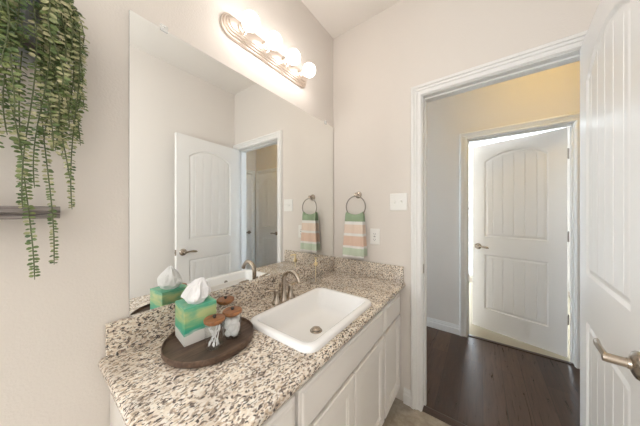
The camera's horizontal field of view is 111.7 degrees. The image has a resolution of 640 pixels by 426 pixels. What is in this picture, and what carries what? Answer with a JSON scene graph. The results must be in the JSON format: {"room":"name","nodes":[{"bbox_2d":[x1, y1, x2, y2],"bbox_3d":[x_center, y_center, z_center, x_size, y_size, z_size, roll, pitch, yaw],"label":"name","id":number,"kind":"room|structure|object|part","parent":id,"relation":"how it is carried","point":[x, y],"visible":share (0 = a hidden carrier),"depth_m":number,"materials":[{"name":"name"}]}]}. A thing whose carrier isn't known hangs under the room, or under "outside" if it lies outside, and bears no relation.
{"room":"bathroom","nodes":[
{"label":"bathroom","id":0,"kind":"room"},
{"bbox_2d":[0,0,332,425],"bbox_3d":[-0.889,-0.087,0.551,0.100,2.745,3.230,0,0,36],"label":"wall","id":1,"kind":"structure","parent":0,"point":[52,325],"depth_m":0.69,"materials":[{"name":"beige paint"}]},
{"bbox_2d":[0,206,59,219],"bbox_3d":[-0.870,-0.001,0.389,0.123,0.032,0.512,0,0,36],"label":"wall shelf","id":2,"kind":"object","parent":1,"relation":"attached to","point":[41,212],"visible":0.89,"depth_m":0.52,"materials":[{"name":"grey wood"}]},
{"bbox_2d":[0,0,89,279],"bbox_3d":[-0.734,-0.243,0.496,0.254,0.807,0.242,0,0,-12],"label":"trailing plant","id":3,"kind":"object","parent":2,"relation":"on","point":[28,28],"visible":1,"depth_m":0.52,"materials":[{"name":"green plant"}]},
{"bbox_3d":[-0.754,-0.455,0.502,0.166,0.160,0.166,0,0,36],"label":"pot","id":4,"kind":"part","parent":3,"relation":"part of","materials":[{"name":"grey"}]},
{"bbox_2d":[105,257,333,358],"bbox_3d":[-0.289,0.418,1.259,0.019,0.108,1.376,0,0,36],"label":"backsplash","id":5,"kind":"structure","parent":1,"relation":"attached to","point":[122,335],"depth_m":0.84,"materials":[{"name":"stone"}]},
{"bbox_2d":[129,10,332,316],"bbox_3d":[-0.278,-0.182,1.282,0.012,1.089,1.303,0,0,36],"label":"wall mirror","id":6,"kind":"object","parent":1,"relation":"attached to","point":[231,181],"visible":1,"depth_m":0.98,"materials":[{"name":"silver mirror"}]},
{"bbox_2d":[220,10,315,87],"bbox_3d":[-0.227,-0.915,1.234,0.150,0.114,0.624,0,0,36],"label":"vanity light","id":7,"kind":"object","parent":1,"relation":"attached to","point":[243,34],"visible":1,"depth_m":1.16,"materials":[{"name":"white glass"}]},
{"bbox_2d":[238,10,259,34],"bbox_3d":[-0.342,-0.913,1.047,0.112,0.081,0.081,0,0,36],"label":"bulb","id":8,"kind":"object","parent":7,"relation":"attached to","point":[250,24],"depth_m":1.02,"materials":[{"name":"white glass"}]},
{"bbox_2d":[262,31,281,51],"bbox_3d":[-0.256,-0.913,1.163,0.112,0.081,0.081,0,0,36],"label":"bulb","id":9,"kind":"object","parent":7,"relation":"attached to","point":[273,41],"depth_m":1.14,"materials":[{"name":"white glass"}]},
{"bbox_2d":[282,49,299,66],"bbox_3d":[-0.168,-0.913,1.282,0.112,0.081,0.081,0,0,36],"label":"bulb","id":10,"kind":"object","parent":7,"relation":"attached to","point":[293,56],"depth_m":1.26,"materials":[{"name":"white glass"}]},
{"bbox_2d":[298,63,315,77],"bbox_3d":[-0.082,-0.913,1.399,0.112,0.081,0.081,0,0,36],"label":"bulb","id":11,"kind":"object","parent":7,"relation":"attached to","point":[308,70],"depth_m":1.37,"materials":[{"name":"white glass"}]},
{"bbox_2d":[301,0,400,38],"bbox_3d":[0.806,-1.500,1.456,4.250,0.080,6.900,0,0,36],"label":"ceiling","id":12,"kind":"structure","parent":0,"point":[337,17],"depth_m":1.57,"materials":[{"name":"white paint"}]},
{"bbox_2d":[342,212,366,258],"bbox_3d":[0.262,0.161,1.649,0.180,0.349,0.064,0,0,36],"label":"hand towel","id":13,"kind":"object","parent":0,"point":[354,239],"visible":1,"depth_m":1.62,"materials":[{"name":"multicoloured fabric"}]},
{"bbox_2d":[333,0,599,400],"bbox_3d":[0.701,-0.087,1.456,3.880,2.745,0.115,0,0,36],"label":"wall","id":14,"kind":"structure","parent":0,"point":[377,62],"depth_m":1.50,"materials":[{"name":"beige paint"}]},
{"bbox_2d":[346,191,365,213],"bbox_3d":[0.281,-0.065,1.659,0.169,0.203,0.057,0,0,36],"label":"towel ring","id":15,"kind":"object","parent":14,"relation":"attached to","point":[358,194],"visible":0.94,"depth_m":1.66,"materials":[{"name":"silver metal"}]},
{"bbox_2d":[370,228,379,244],"bbox_3d":[0.403,0.173,1.598,0.072,0.116,0.010,0,0,36],"label":"electrical outlet","id":16,"kind":"object","parent":14,"relation":"attached to","point":[374,233],"visible":1,"depth_m":1.59,"materials":[{"name":"white plastic"}]},
{"bbox_2d":[372,232,376,240],"bbox_3d":[0.402,0.173,1.596,0.033,0.067,0.002,0,0,36],"label":"receptacle","id":17,"kind":"object","parent":16,"relation":"attached to","point":[374,234],"depth_m":1.60,"materials":[{"name":"white plastic"}]},
{"bbox_2d":[390,193,406,210],"bbox_3d":[0.536,-0.076,1.493,0.118,0.118,0.021,0,0,36],"label":"light switch","id":18,"kind":"object","parent":14,"relation":"attached to","point":[398,201],"visible":1,"depth_m":1.50,"materials":[{"name":"white plastic"}]},
{"bbox_2d":[403,387,410,406],"bbox_3d":[0.586,1.236,1.459,0.048,0.100,0.016,0,0,36],"label":"baseboard","id":19,"kind":"structure","parent":14,"relation":"attached to","point":[406,393],"depth_m":1.46,"materials":[{"name":"white paint"}]},
{"bbox_2d":[423,405,466,425],"bbox_3d":[0.963,1.279,1.217,0.707,0.012,0.050,0,0,36],"label":"trim","id":20,"kind":"structure","parent":14,"relation":"attached to","point":[426,409],"depth_m":1.36,"materials":[{"name":"brown wood"}]},
{"bbox_2d":[411,30,587,411],"bbox_3d":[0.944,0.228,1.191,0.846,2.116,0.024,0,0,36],"label":"trim","id":21,"kind":"structure","parent":14,"relation":"attached to","point":[573,42],"depth_m":1.41,"materials":[{"name":"white paint"}]},
{"bbox_2d":[580,0,639,425],"bbox_3d":[0.986,0.260,0.735,0.156,2.028,0.710,0,0,42],"label":"door","id":22,"kind":"structure","parent":14,"relation":"in","point":[610,48],"depth_m":0.70,"materials":[{"name":"white paint"}]},
{"bbox_3d":[0.985,-0.194,0.734,0.035,0.909,0.462,0,0,42],"label":"panel","id":23,"kind":"part","parent":22,"relation":"part of","materials":[{"name":"white paint"}]},
{"bbox_3d":[0.985,0.755,0.734,0.035,0.600,0.462,0,0,42],"label":"panel","id":24,"kind":"part","parent":22,"relation":"part of","materials":[{"name":"white paint"}]},
{"bbox_3d":[0.785,0.372,0.592,0.044,0.026,0.125,0,0,42],"label":"lever","id":25,"kind":"part","parent":22,"relation":"part of","materials":[{"name":"silver metal"}]},
{"bbox_3d":[0.772,0.373,0.535,0.020,0.067,0.067,0,0,42],"label":"handle","id":26,"kind":"part","parent":22,"relation":"part of","materials":[{"name":"silver metal"}]},
{"bbox_2d":[382,281,579,425],"bbox_3d":[0.806,1.315,1.456,4.050,0.060,6.700,0,0,36],"label":"floor","id":27,"kind":"structure","parent":0,"point":[471,381],"depth_m":1.63,"materials":[{"name":"brown wood"}]},
{"bbox_2d":[110,293,400,425],"bbox_3d":[-0.070,0.894,1.104,0.552,0.781,1.362,0,0,36],"label":"vanity cabinet","id":28,"kind":"object","parent":27,"relation":"on","point":[359,385],"visible":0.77,"depth_m":0.95,"materials":[{"name":"white paint"}]},
{"bbox_2d":[98,257,404,425],"bbox_3d":[-0.068,0.433,1.085,0.581,0.139,1.393,0,0,36],"label":"countertop","id":29,"kind":"structure","parent":28,"relation":"on","point":[247,388],"depth_m":0.69,"materials":[{"name":"stone"}]},
{"bbox_2d":[161,317,253,368],"bbox_3d":[-0.401,0.459,0.800,0.300,0.025,0.300,0,0,36],"label":"serving tray","id":30,"kind":"object","parent":29,"relation":"on","point":[174,354],"visible":0.73,"depth_m":0.73,"materials":[{"name":"brown wood"}]},
{"bbox_2d":[175,277,215,346],"bbox_3d":[-0.465,0.348,0.816,0.116,0.221,0.108,0,0,42],"label":"tissue box","id":31,"kind":"object","parent":30,"relation":"on","point":[196,304],"visible":0.98,"depth_m":0.78,"materials":[{"name":"green cardboard"}]},
{"bbox_2d":[203,313,224,326],"bbox_3d":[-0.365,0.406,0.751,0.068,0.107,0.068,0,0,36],"label":"lid","id":32,"kind":"object","parent":30,"relation":"on","point":[214,319],"visible":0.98,"depth_m":0.74,"materials":[{"name":"brown wood"}]},
{"bbox_2d":[216,296,233,304],"bbox_3d":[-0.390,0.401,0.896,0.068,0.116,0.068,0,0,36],"label":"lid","id":33,"kind":"object","parent":30,"relation":"on","point":[225,300],"visible":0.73,"depth_m":0.88,"materials":[{"name":"brown wood"}]},
{"bbox_2d":[222,306,241,317],"bbox_3d":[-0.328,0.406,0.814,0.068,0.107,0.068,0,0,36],"label":"lid","id":34,"kind":"object","parent":30,"relation":"on","point":[233,311],"visible":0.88,"depth_m":0.80,"materials":[{"name":"brown wood"}]},
{"bbox_2d":[225,330,230,336],"bbox_3d":[-0.337,0.442,0.802,0.027,0.028,0.028,0,0,-36],"label":"ball","id":35,"kind":"object","parent":34,"relation":"in","point":[227,333],"visible":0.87,"depth_m":0.79,"materials":[{"name":"white fabric"}]},
{"bbox_2d":[224,318,231,325],"bbox_3d":[-0.337,0.401,0.802,0.027,0.028,0.028,0,0,20],"label":"ball","id":36,"kind":"object","parent":34,"relation":"in","point":[227,321],"visible":0.95,"depth_m":0.79,"materials":[{"name":"white fabric"}]},
{"bbox_2d":[227,324,234,331],"bbox_3d":[-0.326,0.421,0.799,0.028,0.027,0.028,0,0,19],"label":"ball","id":37,"kind":"object","parent":34,"relation":"in","point":[230,328],"visible":1,"depth_m":0.79,"materials":[{"name":"white fabric"}]},
{"bbox_2d":[231,329,237,336],"bbox_3d":[-0.317,0.442,0.805,0.028,0.028,0.028,0,0,36],"label":"ball","id":38,"kind":"object","parent":34,"relation":"in","point":[234,332],"visible":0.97,"depth_m":0.80,"materials":[{"name":"white fabric"}]},
{"bbox_2d":[231,317,237,324],"bbox_3d":[-0.317,0.401,0.805,0.028,0.028,0.027,0,0,7],"label":"ball","id":39,"kind":"object","parent":34,"relation":"in","point":[234,321],"visible":1,"depth_m":0.80,"materials":[{"name":"white fabric"}]},
{"bbox_2d":[265,269,301,304],"bbox_3d":[-0.198,0.383,1.171,0.187,0.178,0.173,0,0,-9],"label":"faucet","id":40,"kind":"object","parent":29,"relation":"on","point":[284,297],"visible":0.98,"depth_m":1.16,"materials":[{"name":"silver metal"}]},
{"bbox_3d":[-0.228,0.433,1.136,0.052,0.077,0.052,0,0,36],"label":"handle","id":41,"kind":"part","parent":40,"relation":"part of","materials":[{"name":"silver metal"}]},
{"bbox_3d":[-0.157,0.383,1.149,0.152,0.178,0.054,0,0,36],"label":"spout","id":42,"kind":"part","parent":40,"relation":"part of","materials":[{"name":"silver metal"}]},
{"bbox_3d":[-0.166,0.433,1.220,0.052,0.077,0.052,0,0,36],"label":"handle","id":43,"kind":"part","parent":40,"relation":"part of","materials":[{"name":"silver metal"}]},
{"bbox_2d":[250,287,370,353],"bbox_3d":[-0.018,0.507,1.028,0.360,0.111,0.528,0,0,36],"label":"sink","id":44,"kind":"object","parent":29,"relation":"in","point":[306,322],"visible":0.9,"depth_m":1.06,"materials":[{"name":"white ceramic"}]},
{"bbox_2d":[314,257,317,281],"bbox_3d":[-0.029,0.383,1.462,0.080,0.177,0.080,0,0,36],"label":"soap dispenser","id":45,"kind":"object","parent":29,"relation":"on","point":[315,258],"visible":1,"depth_m":1.46,"materials":[{"name":"gold glass"}]},
{"bbox_3d":[-0.172,0.614,0.534,0.039,0.144,0.298,0,0,36],"label":"drawer","id":46,"kind":"part","parent":28,"relation":"part of","materials":[{"name":"white paint"}]},
{"bbox_3d":[0.031,0.939,0.809,0.039,0.483,0.353,0,0,36],"label":"cabinet door","id":47,"kind":"part","parent":28,"relation":"part of","materials":[{"name":"white paint"}]},
{"bbox_3d":[0.037,0.939,0.804,0.006,0.339,0.209,0,0,36],"label":"door panel","id":48,"kind":"part","parent":28,"relation":"part of","materials":[{"name":"white paint"}]},
{"bbox_3d":[0.138,0.614,0.954,0.039,0.144,0.714,0,0,36],"label":"false drawer","id":49,"kind":"part","parent":28,"relation":"part of","materials":[{"name":"white paint"}]},
{"bbox_3d":[0.245,0.939,1.099,0.039,0.483,0.354,0,0,36],"label":"cabinet door","id":50,"kind":"part","parent":28,"relation":"part of","materials":[{"name":"white paint"}]},
{"bbox_3d":[0.251,0.939,1.094,0.006,0.339,0.210,0,0,36],"label":"door panel","id":51,"kind":"part","parent":28,"relation":"part of","materials":[{"name":"white paint"}]},
{"bbox_3d":[0.447,0.614,1.372,0.039,0.144,0.292,0,0,36],"label":"drawer","id":52,"kind":"part","parent":28,"relation":"part of","materials":[{"name":"white paint"}]},
{"bbox_3d":[0.447,0.939,1.372,0.039,0.483,0.292,0,0,36],"label":"cabinet door","id":53,"kind":"part","parent":28,"relation":"part of","materials":[{"name":"white paint"}]},
{"bbox_3d":[0.453,0.939,1.368,0.006,0.339,0.148,0,0,36],"label":"door panel","id":54,"kind":"part","parent":28,"relation":"part of","materials":[{"name":"white paint"}]},
{"bbox_2d":[427,61,579,324],"bbox_3d":[1.478,-0.087,2.364,4.050,2.745,0.115,0,0,36],"label":"wall","id":55,"kind":"structure","parent":0,"point":[553,92],"depth_m":2.32,"materials":[{"name":"beige paint"}]},
{"bbox_2d":[427,317,458,334],"bbox_3d":[0.641,1.236,2.901,2.065,0.100,0.016,0,0,36],"label":"baseboard","id":56,"kind":"structure","parent":55,"relation":"attached to","point":[431,322],"depth_m":2.38,"materials":[{"name":"white paint"}]},
{"bbox_2d":[459,112,579,368],"bbox_3d":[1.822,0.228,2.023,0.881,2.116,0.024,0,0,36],"label":"trim","id":57,"kind":"structure","parent":55,"relation":"attached to","point":[463,137],"depth_m":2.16,"materials":[{"name":"white paint"}]},
{"bbox_2d":[472,128,568,356],"bbox_3d":[1.979,0.260,2.214,0.156,2.028,0.740,0,0,-36],"label":"door","id":58,"kind":"structure","parent":55,"relation":"in","point":[520,233],"depth_m":2.15,"materials":[{"name":"white paint"}]},
{"bbox_3d":[1.979,-0.194,2.215,0.035,0.909,0.492,0,0,-36],"label":"panel","id":59,"kind":"part","parent":58,"relation":"part of","materials":[{"name":"white paint"}]},
{"bbox_3d":[1.979,0.755,2.215,0.035,0.600,0.492,0,0,-36],"label":"panel","id":60,"kind":"part","parent":58,"relation":"part of","materials":[{"name":"white paint"}]},
{"bbox_2d":[468,334,573,365],"bbox_3d":[1.851,1.281,2.062,0.741,0.008,0.043,0,0,36],"label":"trim","id":61,"kind":"structure","parent":55,"relation":"attached to","point":[469,335],"depth_m":2.02,"materials":[{"name":"brown wood"}]},
{"bbox_3d":[2.899,-0.087,4.075,3.800,2.745,0.100,0,0,36],"label":"wall","id":62,"kind":"structure","parent":0,"visible":0},
{"bbox_2d":[469,126,569,290],"bbox_3d":[2.899,-0.085,4.075,2.400,2.580,0.060,0,0,36],"label":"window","id":63,"kind":"structure","parent":62,"relation":"in","point":[488,141],"depth_m":3.92,"materials":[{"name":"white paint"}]}
]}

